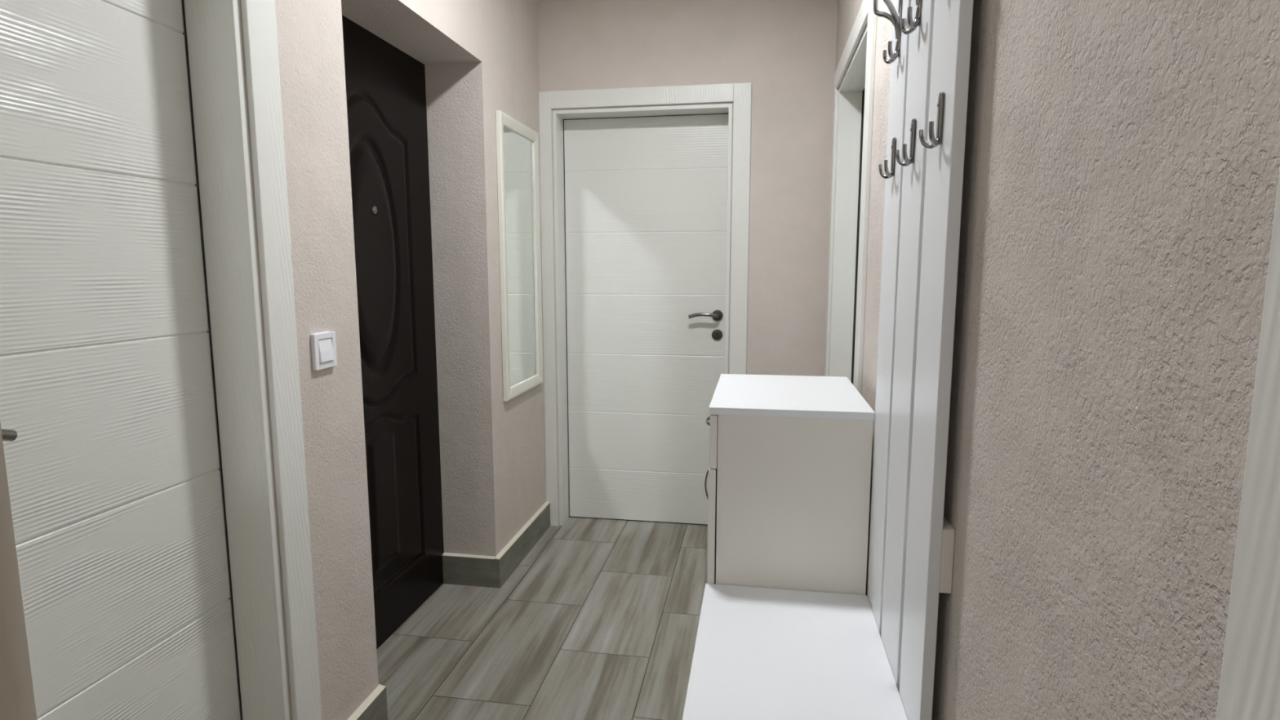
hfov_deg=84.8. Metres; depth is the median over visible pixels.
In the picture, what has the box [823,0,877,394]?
door
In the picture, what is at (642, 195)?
door
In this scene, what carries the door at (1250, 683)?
in the wall at (1121, 171)
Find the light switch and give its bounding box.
[310,331,337,370]
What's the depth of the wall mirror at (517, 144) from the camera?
3.02 m
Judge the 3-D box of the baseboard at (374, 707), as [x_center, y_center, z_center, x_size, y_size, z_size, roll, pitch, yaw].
[-0.857,0.992,1.872,0.246,0.128,0.267,1,8,10]
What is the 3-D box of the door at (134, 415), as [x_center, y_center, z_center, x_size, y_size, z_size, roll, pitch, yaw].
[-0.920,0.083,1.197,0.174,2.107,0.813,1,8,10]
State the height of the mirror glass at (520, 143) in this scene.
1.096 m
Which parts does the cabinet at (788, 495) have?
handle, handle, door, drawer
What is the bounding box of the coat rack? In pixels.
[866,0,973,719]
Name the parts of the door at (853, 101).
frame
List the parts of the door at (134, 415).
handle, frame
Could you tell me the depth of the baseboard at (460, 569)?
2.88 m
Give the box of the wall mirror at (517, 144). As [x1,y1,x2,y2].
[495,110,543,401]
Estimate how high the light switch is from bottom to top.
0.088 m
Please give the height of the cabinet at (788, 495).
0.960 m
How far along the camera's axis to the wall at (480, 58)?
2.30 m
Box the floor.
[376,516,707,719]
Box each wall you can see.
[238,0,546,719]
[537,0,837,525]
[835,0,1279,719]
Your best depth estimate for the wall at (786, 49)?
3.15 m
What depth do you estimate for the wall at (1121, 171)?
0.64 m
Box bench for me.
[682,583,907,719]
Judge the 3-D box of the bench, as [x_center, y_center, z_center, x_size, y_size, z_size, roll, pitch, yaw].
[0.306,0.848,1.466,0.384,0.517,0.552,1,8,10]
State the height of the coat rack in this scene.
1.940 m
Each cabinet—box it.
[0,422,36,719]
[704,373,875,595]
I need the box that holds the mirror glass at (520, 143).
[503,125,537,386]
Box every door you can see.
[0,0,321,719]
[342,14,444,648]
[538,82,751,526]
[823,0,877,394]
[1215,167,1279,719]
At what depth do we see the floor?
2.48 m
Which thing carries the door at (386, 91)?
in the wall at (480, 58)
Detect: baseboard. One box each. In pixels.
[347,684,387,719]
[442,501,550,588]

